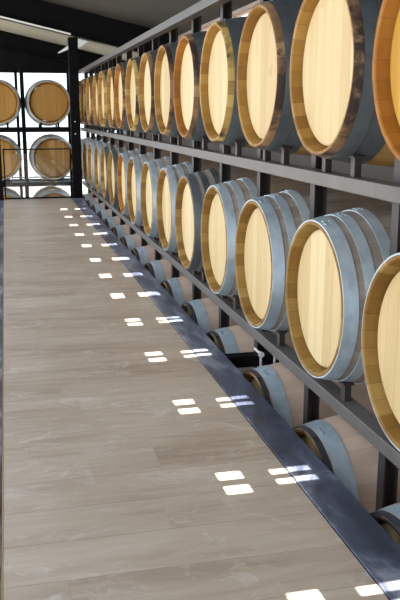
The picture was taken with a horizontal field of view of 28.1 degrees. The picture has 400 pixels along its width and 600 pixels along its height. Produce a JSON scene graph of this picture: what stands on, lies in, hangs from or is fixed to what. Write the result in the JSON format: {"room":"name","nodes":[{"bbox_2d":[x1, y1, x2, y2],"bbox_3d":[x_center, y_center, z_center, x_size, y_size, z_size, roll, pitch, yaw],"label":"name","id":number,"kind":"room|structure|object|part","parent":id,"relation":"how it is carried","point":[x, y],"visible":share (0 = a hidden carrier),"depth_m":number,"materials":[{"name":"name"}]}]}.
{"room":"wine barrel cellar","nodes":[
{"label":"wine barrel cellar","id":0,"kind":"room"},
{"bbox_2d":[7,141,87,196],"bbox_3d":[-6.034,-3.698,25.108,60.000,0.200,68.000,-3,14,-13],"label":"ground","id":1,"kind":"structure","parent":0,"point":[32,190],"depth_m":25.26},
{"bbox_2d":[0,61,72,196],"bbox_3d":[-2.815,-2.105,11.847,1.900,2.734,0.680,-3,14,-13],"label":"rack","id":2,"kind":"object","parent":1,"relation":"on","point":[25,182],"visible":0.43,"depth_m":11.66,"materials":[{"name":"black metal"}]},
{"bbox_2d":[0,79,20,125],"bbox_3d":[-2.969,-2.893,11.741,0.670,0.670,0.940,-3,14,-13],"label":"wine barrel","id":3,"kind":"object","parent":2,"relation":"on","point":[10,101],"visible":0.99,"depth_m":11.37,"materials":[{"name":"brown wood"}]},
{"bbox_2d":[0,135,21,179],"bbox_3d":[-2.996,-2.124,11.914,0.670,0.670,0.940,-3,14,-13],"label":"wine barrel","id":4,"kind":"object","parent":2,"relation":"on","point":[12,158],"visible":0.93,"depth_m":11.55,"materials":[{"name":"brown wood"}]},
{"bbox_2d":[3,187,20,198],"bbox_3d":[-2.977,-1.358,12.098,0.670,0.670,0.940,-3,14,-13],"label":"wine barrel","id":5,"kind":"object","parent":2,"relation":"on","point":[10,193],"visible":0.27,"depth_m":11.77,"materials":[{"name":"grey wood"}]},
{"bbox_3d":[-2.674,-2.188,12.204,0.040,2.734,0.032,-3,14,-13],"label":"post","id":6,"kind":"part","parent":2,"relation":"part of","materials":[{"name":"black metal"}]},
{"bbox_3d":[-2.548,-2.068,11.691,0.052,2.734,0.050,-3,14,-13],"label":"post","id":7,"kind":"part","parent":2,"relation":"part of","materials":[{"name":"black metal"}]},
{"bbox_3d":[-2.878,-2.563,12.012,1.900,0.065,0.065,-3,14,-13],"label":"rail","id":8,"kind":"part","parent":2,"relation":"part of","materials":[{"name":"black metal"}]},
{"bbox_3d":[-2.751,-2.441,11.491,1.900,0.065,0.065,-3,14,-13],"label":"rail","id":9,"kind":"part","parent":2,"relation":"part of","materials":[{"name":"black metal"}]},
{"bbox_3d":[-2.878,-1.806,12.189,1.900,0.065,0.065,-3,14,-13],"label":"rail","id":10,"kind":"part","parent":2,"relation":"part of","materials":[{"name":"black metal"}]},
{"bbox_3d":[-2.751,-1.684,11.668,1.900,0.065,0.065,-3,14,-13],"label":"rail","id":11,"kind":"part","parent":2,"relation":"part of","materials":[{"name":"black metal"}]},
{"bbox_2d":[25,80,69,125],"bbox_3d":[-2.269,-2.931,11.903,0.670,0.670,0.940,-3,14,-13],"label":"wine barrel","id":12,"kind":"object","parent":2,"relation":"on","point":[46,100],"visible":0.98,"depth_m":11.50,"materials":[{"name":"brown wood"}]},
{"bbox_2d":[29,134,71,179],"bbox_3d":[-2.242,-2.165,12.089,0.670,0.670,0.940,-3,14,-13],"label":"wine barrel","id":13,"kind":"object","parent":2,"relation":"on","point":[51,164],"visible":0.88,"depth_m":11.68,"materials":[{"name":"brown wood"}]},
{"bbox_2d":[33,186,69,196],"bbox_3d":[-2.257,-1.397,12.265,0.670,0.670,0.940,-3,14,-13],"label":"wine barrel","id":14,"kind":"object","parent":2,"relation":"on","point":[49,191],"visible":0.32,"depth_m":11.89,"materials":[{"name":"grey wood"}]},
{"bbox_3d":[-2.000,-2.225,12.360,0.040,2.734,0.032,-3,14,-13],"label":"post","id":15,"kind":"part","parent":2,"relation":"part of","materials":[{"name":"black metal"}]},
{"bbox_2d":[0,30,124,71],"bbox_3d":[-2.435,-2.839,12.650,3.520,3.798,0.150,-3,14,-13],"label":"wall","id":16,"kind":"structure","parent":0,"point":[9,60],"depth_m":12.33,"materials":[{"name":"black paint"}]},
{"bbox_2d":[0,70,94,196],"bbox_3d":[-2.489,-2.267,12.728,2.950,2.649,0.070,-3,14,-13],"label":"window","id":17,"kind":"structure","parent":16,"relation":"in","point":[1,71],"depth_m":12.46,"materials":[{"name":"black metal"}]},
{"bbox_2d":[41,0,256,34],"bbox_3d":[-0.545,-2.544,4.762,3.600,0.804,16.400,-3,14,-13],"label":"ceiling","id":18,"kind":"structure","parent":0,"point":[144,13],"depth_m":9.54,"materials":[{"name":"grey paint"}]},
{"bbox_2d":[0,31,125,69],"bbox_3d":[-2.426,-3.862,12.196,3.400,0.930,0.140,-3,14,-13],"label":"roof beam","id":19,"kind":"structure","parent":18,"relation":"attached to","point":[9,41],"depth_m":12.18,"materials":[{"name":"black metal"}]},
{"bbox_2d":[3,198,388,599],"bbox_3d":[-0.745,0.045,4.927,0.898,0.060,12.660,-3,14,-13],"label":"floor","id":20,"kind":"structure","parent":0,"point":[130,473],"depth_m":2.66,"materials":[{"name":"brown wood"}]},
{"bbox_2d":[0,200,2,599],"bbox_3d":[-1.300,0.078,4.799,0.232,0.073,12.660,-3,14,-13],"label":"trim","id":21,"kind":"structure","parent":20,"relation":"attached to","point":[1,201],"depth_m":3.86,"materials":[{"name":"metal"}]},
{"bbox_2d":[0,143,3,199],"bbox_3d":[-2.701,-2.484,10.481,0.132,2.331,0.112,-3,14,-13],"label":"steel column","id":22,"kind":"structure","parent":21,"relation":"on","point":[1,178],"depth_m":10.66,"materials":[{"name":"metal"}]},
{"bbox_2d":[1,200,3,599],"bbox_3d":[-1.185,0.063,4.824,0.004,0.051,12.660,-3,14,-13],"label":"trim","id":23,"kind":"structure","parent":20,"relation":"attached to","point":[3,200],"depth_m":2.91,"materials":[{"name":"black metal"}]},
{"bbox_2d":[72,198,399,599],"bbox_3d":[-0.240,0.021,5.045,0.132,0.073,12.660,-3,14,-13],"label":"trim","id":24,"kind":"structure","parent":20,"relation":"attached to","point":[369,542],"depth_m":2.79,"materials":[{"name":"metal"}]},
{"bbox_2d":[58,37,87,197],"bbox_3d":[-1.674,-2.427,10.746,0.400,2.098,0.112,-3,14,-13],"label":"steel column","id":25,"kind":"structure","parent":24,"relation":"on","point":[74,43],"depth_m":10.69,"materials":[{"name":"metal"}]},
{"bbox_2d":[2,140,72,198],"bbox_3d":[-2.178,-1.754,10.778,0.909,0.771,0.029,-3,14,-13],"label":"gate","id":26,"kind":"object","parent":25,"relation":"attached to","point":[69,149],"visible":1,"depth_m":10.79,"materials":[{"name":"black metal"}]},
{"bbox_2d":[0,0,168,52],"bbox_3d":[-1.996,-3.688,10.384,3.400,1.093,0.170,-3,14,-13],"label":"roof beam","id":27,"kind":"structure","parent":25,"relation":"on","point":[39,14],"depth_m":10.46,"materials":[{"name":"black metal"}]},
{"bbox_2d":[178,0,259,41],"bbox_3d":[1.172,-0.764,5.440,0.120,3.039,16.100,-3,14,-13],"label":"wall","id":28,"kind":"structure","parent":0,"point":[246,9],"depth_m":8.21,"materials":[{"name":"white paint"}]},
{"bbox_2d":[0,19,137,60],"bbox_3d":[-2.214,-3.763,11.306,3.400,0.778,1.690,-3,14,-13],"label":"trim","id":29,"kind":"structure","parent":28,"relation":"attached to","point":[20,29],"depth_m":11.39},
{"bbox_3d":[0.409,0.765,5.611,1.450,0.024,16.100,-3,14,-13],"label":"floor","id":30,"kind":"structure","parent":0,"visible":0},
{"bbox_2d":[79,0,399,510],"bbox_3d":[-0.146,-0.840,6.683,0.655,2.613,11.100,-3,14,-13],"label":"rack","id":31,"kind":"object","parent":30,"relation":"on","point":[373,181],"visible":0.16,"depth_m":3.66,"materials":[{"name":"metal"}]},
{"bbox_2d":[79,80,84,124],"bbox_3d":[-1.253,-2.800,11.341,0.942,0.670,0.670,-3,14,-13],"label":"wine barrel","id":32,"kind":"object","parent":31,"relation":"on","point":[80,80],"visible":0.06,"depth_m":11.05,"materials":[{"name":"brown wood"}]},
{"bbox_2d":[80,78,90,125],"bbox_3d":[-1.098,-2.648,10.691,0.942,0.670,0.670,-3,14,-13],"label":"wine barrel","id":33,"kind":"object","parent":31,"relation":"on","point":[83,81],"visible":0.2,"depth_m":10.71,"materials":[{"name":"brown wood"}]},
{"bbox_2d":[82,193,92,201],"bbox_3d":[-1.245,-1.268,11.712,0.940,0.670,0.670,-3,14,-13],"label":"wine barrel","id":34,"kind":"object","parent":31,"relation":"on","point":[86,196],"visible":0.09,"depth_m":11.44,"materials":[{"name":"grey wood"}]},
{"bbox_3d":[-1.639,-2.033,11.799,0.052,2.608,0.046,-3,14,-13],"label":"post","id":35,"kind":"part","parent":31,"relation":"part of","materials":[{"name":"metal"}]},
{"bbox_2d":[81,136,102,179],"bbox_3d":[-1.247,-2.033,11.524,0.940,0.670,0.670,-3,14,-13],"label":"wine barrel","id":36,"kind":"object","parent":31,"relation":"on","point":[87,138],"visible":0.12,"depth_m":11.26,"materials":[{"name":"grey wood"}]},
{"bbox_2d":[86,197,97,207],"bbox_3d":[-1.087,-1.113,11.048,0.940,0.670,0.670,-3,14,-13],"label":"wine barrel","id":37,"kind":"object","parent":31,"relation":"on","point":[91,201],"visible":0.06,"depth_m":10.78,"materials":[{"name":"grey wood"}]},
{"bbox_2d":[86,76,99,126],"bbox_3d":[-0.931,-2.494,10.033,0.942,0.670,0.670,-3,14,-13],"label":"wine barrel","id":38,"kind":"object","parent":31,"relation":"on","point":[89,108],"visible":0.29,"depth_m":9.97,"materials":[{"name":"brown wood"}]},
{"bbox_3d":[-1.478,-1.879,11.139,0.052,2.608,0.046,-3,14,-13],"label":"post","id":39,"kind":"part","parent":31,"relation":"part of","materials":[{"name":"metal"}]},
{"bbox_2d":[83,137,109,183],"bbox_3d":[-1.090,-1.881,10.872,0.940,0.670,0.670,-3,14,-13],"label":"wine barrel","id":40,"kind":"object","parent":31,"relation":"on","point":[86,142],"visible":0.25,"depth_m":10.84,"materials":[{"name":"brown wood"}]},
{"bbox_2d":[92,73,101,126],"bbox_3d":[-0.759,-2.339,9.369,0.942,0.670,0.670,-3,14,-13],"label":"wine barrel","id":41,"kind":"object","parent":31,"relation":"on","point":[95,77],"visible":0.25,"depth_m":9.43,"materials":[{"name":"brown wood"}]},
{"bbox_3d":[-1.316,-1.724,10.479,0.052,2.608,0.046,-3,14,-13],"label":"post","id":42,"kind":"part","parent":31,"relation":"part of","materials":[{"name":"metal"}]},
{"bbox_2d":[91,203,109,213],"bbox_3d":[-0.923,-0.957,10.379,0.940,0.670,0.670,-3,14,-13],"label":"wine barrel","id":43,"kind":"object","parent":31,"relation":"on","point":[96,207],"visible":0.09,"depth_m":10.11,"materials":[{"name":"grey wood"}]},
{"bbox_2d":[88,139,117,188],"bbox_3d":[-0.932,-1.725,10.206,0.940,0.670,0.670,-3,14,-13],"label":"wine barrel","id":44,"kind":"object","parent":31,"relation":"on","point":[91,147],"visible":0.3,"depth_m":10.02,"materials":[{"name":"brown wood"}]},
{"bbox_3d":[-1.154,-1.570,9.819,0.052,2.608,0.046,-3,14,-13],"label":"post","id":45,"kind":"part","parent":31,"relation":"part of","materials":[{"name":"metal"}]},
{"bbox_2d":[98,70,113,128],"bbox_3d":[-0.609,-2.184,8.707,0.942,0.670,0.670,-3,14,-13],"label":"wine barrel","id":46,"kind":"object","parent":31,"relation":"on","point":[102,79],"visible":0.24,"depth_m":8.66,"materials":[{"name":"brown wood"}]},
{"bbox_2d":[97,209,117,220],"bbox_3d":[-0.759,-0.804,9.726,0.940,0.670,0.670,-3,14,-13],"label":"wine barrel","id":47,"kind":"object","parent":31,"relation":"on","point":[103,214],"visible":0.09,"depth_m":9.46,"materials":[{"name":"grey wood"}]},
{"bbox_2d":[94,141,127,193],"bbox_3d":[-0.762,-1.572,9.550,0.940,0.670,0.670,-3,14,-13],"label":"wine barrel","id":48,"kind":"object","parent":31,"relation":"on","point":[97,153],"visible":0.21,"depth_m":9.52,"materials":[{"name":"brown wood"}]},
{"bbox_3d":[-0.992,-1.416,9.159,0.052,2.608,0.046,-3,14,-13],"label":"post","id":49,"kind":"part","parent":31,"relation":"part of","materials":[{"name":"metal"}]},
{"bbox_2d":[106,66,119,129],"bbox_3d":[-0.436,-2.029,8.041,0.942,0.670,0.670,-3,14,-13],"label":"wine barrel","id":50,"kind":"object","parent":31,"relation":"on","point":[111,71],"visible":0.2,"depth_m":8.08,"materials":[{"name":"brown wood"}]},
{"bbox_2d":[103,216,126,229],"bbox_3d":[-0.606,-0.650,9.070,0.940,0.670,0.670,-3,14,-13],"label":"wine barrel","id":51,"kind":"object","parent":31,"relation":"on","point":[111,222],"visible":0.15,"depth_m":8.80,"materials":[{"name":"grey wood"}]},
{"bbox_2d":[100,143,138,199],"bbox_3d":[-0.604,-1.416,8.882,0.940,0.670,0.670,-3,14,-13],"label":"wine barrel","id":52,"kind":"object","parent":31,"relation":"on","point":[105,150],"visible":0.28,"depth_m":8.76,"materials":[{"name":"brown wood"}]},
{"bbox_3d":[-0.831,-1.262,8.498,0.052,2.608,0.046,-3,14,-13],"label":"post","id":53,"kind":"part","parent":31,"relation":"part of","materials":[{"name":"metal"}]},
{"bbox_2d":[114,62,134,131],"bbox_3d":[-0.287,-1.875,7.383,0.942,0.670,0.670,-3,14,-13],"label":"wine barrel","id":54,"kind":"object","parent":31,"relation":"on","point":[120,71],"visible":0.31,"depth_m":7.33,"materials":[{"name":"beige wood"}]},
{"bbox_2d":[111,224,137,239],"bbox_3d":[-0.441,-0.495,8.406,0.940,0.670,0.670,-3,14,-13],"label":"wine barrel","id":55,"kind":"object","parent":31,"relation":"on","point":[120,231],"visible":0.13,"depth_m":8.13,"materials":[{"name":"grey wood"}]},
{"bbox_2d":[108,145,152,206],"bbox_3d":[-0.446,-1.262,8.226,0.940,0.670,0.670,-3,14,-13],"label":"wine barrel","id":56,"kind":"object","parent":31,"relation":"on","point":[114,154],"visible":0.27,"depth_m":8.04,"materials":[{"name":"brown wood"}]},
{"bbox_3d":[-0.669,-1.107,7.838,0.052,2.608,0.046,-3,14,-13],"label":"post","id":57,"kind":"part","parent":31,"relation":"part of","materials":[{"name":"metal"}]},
{"bbox_2d":[120,234,149,251],"bbox_3d":[-0.284,-0.341,7.747,0.940,0.670,0.670,-3,14,-13],"label":"wine barrel","id":58,"kind":"object","parent":31,"relation":"on","point":[133,241],"visible":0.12,"depth_m":7.47,"materials":[{"name":"brown wood"}]},
{"bbox_2d":[125,55,148,133],"bbox_3d":[-0.118,-1.720,6.719,0.942,0.670,0.670,-3,14,-13],"label":"wine barrel","id":59,"kind":"object","parent":31,"relation":"on","point":[132,71],"visible":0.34,"depth_m":6.67,"materials":[{"name":"brown wood"}]},
{"bbox_2d":[117,148,166,214],"bbox_3d":[-0.278,-1.108,7.565,0.940,0.670,0.670,-3,14,-13],"label":"wine barrel","id":60,"kind":"object","parent":31,"relation":"on","point":[124,157],"visible":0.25,"depth_m":7.50,"materials":[{"name":"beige wood"}]},
{"bbox_3d":[-0.507,-0.953,7.178,0.052,2.608,0.046,-3,14,-13],"label":"post","id":61,"kind":"part","parent":31,"relation":"part of","materials":[{"name":"metal"}]},
{"bbox_2d":[131,245,164,265],"bbox_3d":[-0.119,-0.188,7.090,0.940,0.670,0.670,-3,14,-13],"label":"wine barrel","id":62,"kind":"object","parent":31,"relation":"on","point":[144,254],"visible":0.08,"depth_m":6.81,"materials":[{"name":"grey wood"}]},
{"bbox_2d":[138,49,164,135],"bbox_3d":[0.045,-1.565,6.059,0.942,0.670,0.670,-3,14,-13],"label":"wine barrel","id":63,"kind":"object","parent":31,"relation":"on","point":[148,59],"visible":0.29,"depth_m":6.00,"materials":[{"name":"brown wood"}]},
{"bbox_2d":[127,151,183,225],"bbox_3d":[-0.125,-0.952,6.899,0.940,0.670,0.670,-3,14,-13],"label":"wine barrel","id":64,"kind":"object","parent":31,"relation":"on","point":[135,164],"visible":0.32,"depth_m":6.71,"materials":[{"name":"brown wood"}]},
{"bbox_3d":[-0.345,-0.798,6.518,0.052,2.608,0.046,-3,14,-13],"label":"post","id":65,"kind":"part","parent":31,"relation":"part of","materials":[{"name":"metal"}]},
{"bbox_2d":[154,41,185,138],"bbox_3d":[0.204,-1.411,5.398,0.942,0.670,0.670,-3,14,-13],"label":"wine barrel","id":66,"kind":"object","parent":31,"relation":"on","point":[165,58],"visible":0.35,"depth_m":5.33,"materials":[{"name":"brown wood"}]},
{"bbox_2d":[140,155,205,237],"bbox_3d":[0.045,-0.798,6.238,0.940,0.670,0.670,-3,14,-13],"label":"wine barrel","id":67,"kind":"object","parent":31,"relation":"on","point":[151,169],"visible":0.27,"depth_m":6.07,"materials":[{"name":"brown wood"}]},
{"bbox_2d":[144,259,201,283],"bbox_3d":[0.044,-0.033,6.429,0.940,0.670,0.670,-3,14,-13],"label":"wine barrel","id":68,"kind":"object","parent":31,"relation":"on","point":[160,270],"visible":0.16,"depth_m":6.14,"materials":[{"name":"brown wood"}]},
{"bbox_3d":[-0.184,-0.644,5.858,0.052,2.608,0.046,-3,14,-13],"label":"post","id":69,"kind":"part","parent":31,"relation":"part of","materials":[{"name":"metal"}]},
{"bbox_2d":[160,273,207,305],"bbox_3d":[0.206,0.124,5.757,0.940,0.670,0.670,-3,14,-13],"label":"wine barrel","id":70,"kind":"object","parent":31,"relation":"on","point":[179,288],"visible":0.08,"depth_m":5.47,"materials":[{"name":"brown wood"}]},
{"bbox_2d":[173,30,214,142],"bbox_3d":[0.359,-1.258,4.744,0.942,0.670,0.670,-3,14,-13],"label":"wine barrel","id":71,"kind":"object","parent":31,"relation":"on","point":[186,76],"visible":0.29,"depth_m":4.64,"materials":[{"name":"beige wood"}]},
{"bbox_2d":[156,160,232,252],"bbox_3d":[0.207,-0.645,5.583,0.940,0.670,0.670,-3,14,-13],"label":"wine barrel","id":72,"kind":"object","parent":31,"relation":"on","point":[169,177],"visible":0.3,"depth_m":5.43,"materials":[{"name":"brown wood"}]},
{"bbox_3d":[-0.022,-0.490,5.197,0.052,2.608,0.046,-3,14,-13],"label":"post","id":73,"kind":"part","parent":31,"relation":"part of","materials":[{"name":"metal"}]},
{"bbox_2d":[181,297,240,333],"bbox_3d":[0.372,0.278,5.099,0.940,0.670,0.670,-3,14,-13],"label":"wine barrel","id":74,"kind":"object","parent":31,"relation":"on","point":[204,312],"visible":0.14,"depth_m":4.81,"materials":[{"name":"brown wood"}]},
{"bbox_2d":[175,166,256,271],"bbox_3d":[0.361,-0.491,4.925,0.940,0.670,0.670,-3,14,-13],"label":"wine barrel","id":75,"kind":"object","parent":31,"relation":"on","point":[192,189],"visible":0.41,"depth_m":4.74,"materials":[{"name":"brown wood"}]},
{"bbox_3d":[0.140,-0.336,4.537,0.052,2.608,0.046,-3,14,-13],"label":"post","id":76,"kind":"part","parent":31,"relation":"part of","materials":[{"name":"metal"}]},
{"bbox_2d":[200,16,256,148],"bbox_3d":[0.522,-1.104,4.086,0.942,0.670,0.670,-3,14,-13],"label":"wine barrel","id":77,"kind":"object","parent":31,"relation":"on","point":[218,66],"visible":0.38,"depth_m":3.96,"materials":[{"name":"brown wood"}]},
{"bbox_3d":[-0.433,-1.285,6.509,0.065,0.048,11.100,-3,14,-13],"label":"rail","id":78,"kind":"part","parent":31,"relation":"part of","materials":[{"name":"metal"}]},
{"bbox_3d":[-0.433,-0.529,6.686,0.065,0.048,11.100,-3,14,-13],"label":"rail","id":79,"kind":"part","parent":31,"relation":"part of","materials":[{"name":"metal"}]},
{"bbox_2d":[206,325,294,373],"bbox_3d":[0.522,0.431,4.441,0.940,0.670,0.670,-3,14,-13],"label":"wine barrel","id":80,"kind":"object","parent":31,"relation":"on","point":[232,339],"visible":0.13,"depth_m":4.18,"materials":[{"name":"brown wood"}]},
{"bbox_2d":[224,347,278,367],"bbox_3d":[0.247,0.290,3.903,0.266,0.103,0.109,-3,14,-13],"label":"support bar","id":81,"kind":"object","parent":31,"relation":"attached to","point":[258,358],"visible":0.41,"depth_m":3.87,"materials":[{"name":"black metal"}]},
{"bbox_2d":[201,175,309,296],"bbox_3d":[0.524,-0.337,4.268,0.940,0.670,0.670,-3,14,-13],"label":"wine barrel","id":82,"kind":"object","parent":31,"relation":"on","point":[223,203],"visible":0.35,"depth_m":4.07,"materials":[{"name":"brown wood"}]},
{"bbox_3d":[0.087,-1.289,6.635,0.065,0.098,11.100,-3,14,-13],"label":"rail","id":83,"kind":"part","parent":31,"relation":"part of","materials":[{"name":"metal"}]},
{"bbox_3d":[0.301,-0.181,3.877,0.052,2.608,0.046,-3,14,-13],"label":"post","id":84,"kind":"part","parent":31,"relation":"part of","materials":[{"name":"metal"}]},
{"bbox_2d":[236,0,310,155],"bbox_3d":[0.687,-0.949,3.424,0.942,0.670,0.670,-3,14,-13],"label":"wine barrel","id":85,"kind":"object","parent":31,"relation":"on","point":[264,52],"visible":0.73,"depth_m":3.28,"materials":[{"name":"brown wood"}]},
{"bbox_2d":[243,362,372,427],"bbox_3d":[0.697,0.585,3.785,0.940,0.670,0.670,-3,14,-13],"label":"wine barrel","id":86,"kind":"object","parent":31,"relation":"on","point":[276,383],"visible":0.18,"depth_m":3.49,"materials":[{"name":"brown wood"}]},
{"bbox_2d":[235,187,391,332],"bbox_3d":[0.684,-0.182,3.603,0.940,0.670,0.670,-3,14,-13],"label":"wine barrel","id":87,"kind":"object","parent":31,"relation":"on","point":[267,226],"visible":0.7,"depth_m":3.39,"materials":[{"name":"brown wood"}]},
{"bbox_3d":[0.463,-0.027,3.217,0.052,2.608,0.046,-3,14,-13],"label":"post","id":88,"kind":"part","parent":31,"relation":"part of","materials":[{"name":"metal"}]},
{"bbox_2d":[286,204,391,384],"bbox_3d":[0.852,-0.028,2.944,0.940,0.670,0.670,-3,14,-13],"label":"wine barrel","id":89,"kind":"object","parent":31,"relation":"on","point":[333,261],"visible":0.87,"depth_m":2.74,"materials":[{"name":"brown wood"}]},
{"bbox_2d":[289,0,394,166],"bbox_3d":[0.852,-0.795,2.765,0.942,0.670,0.670,-3,14,-13],"label":"wine barrel","id":90,"kind":"object","parent":31,"relation":"on","point":[334,114],"visible":0.93,"depth_m":2.62,"materials":[{"name":"brown wood"}]},
{"bbox_2d":[292,408,399,512],"bbox_3d":[0.852,0.740,3.123,0.940,0.670,0.670,-3,14,-13],"label":"wine barrel","id":91,"kind":"object","parent":31,"relation":"on","point":[345,452],"visible":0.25,"depth_m":2.83,"materials":[{"name":"brown wood"}]},
{"bbox_2d":[361,252,399,451],"bbox_3d":[1.013,0.127,2.284,0.940,0.670,0.670,-3,14,-13],"label":"wine barrel","id":92,"kind":"object","parent":31,"relation":"on","point":[380,337],"visible":1,"depth_m":2.36,"materials":[{"name":"brown wood"}]},
{"bbox_2d":[369,503,399,545],"bbox_3d":[1.013,0.894,2.463,0.940,0.670,0.670,-3,14,-13],"label":"wine barrel","id":93,"kind":"object","parent":31,"relation":"on","point":[388,518],"visible":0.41,"depth_m":2.38,"materials":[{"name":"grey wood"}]},
{"bbox_2d":[372,0,399,160],"bbox_3d":[1.013,-0.641,2.104,0.942,0.670,0.670,-3,14,-13],"label":"wine barrel","id":94,"kind":"object","parent":31,"relation":"on","point":[386,50],"visible":1,"depth_m":2.23,"materials":[{"name":"orange wood"}]},
{"bbox_3d":[0.625,0.127,2.557,0.052,2.608,0.046,-3,14,-13],"label":"post","id":95,"kind":"part","parent":31,"relation":"part of","materials":[{"name":"metal"}]}
]}

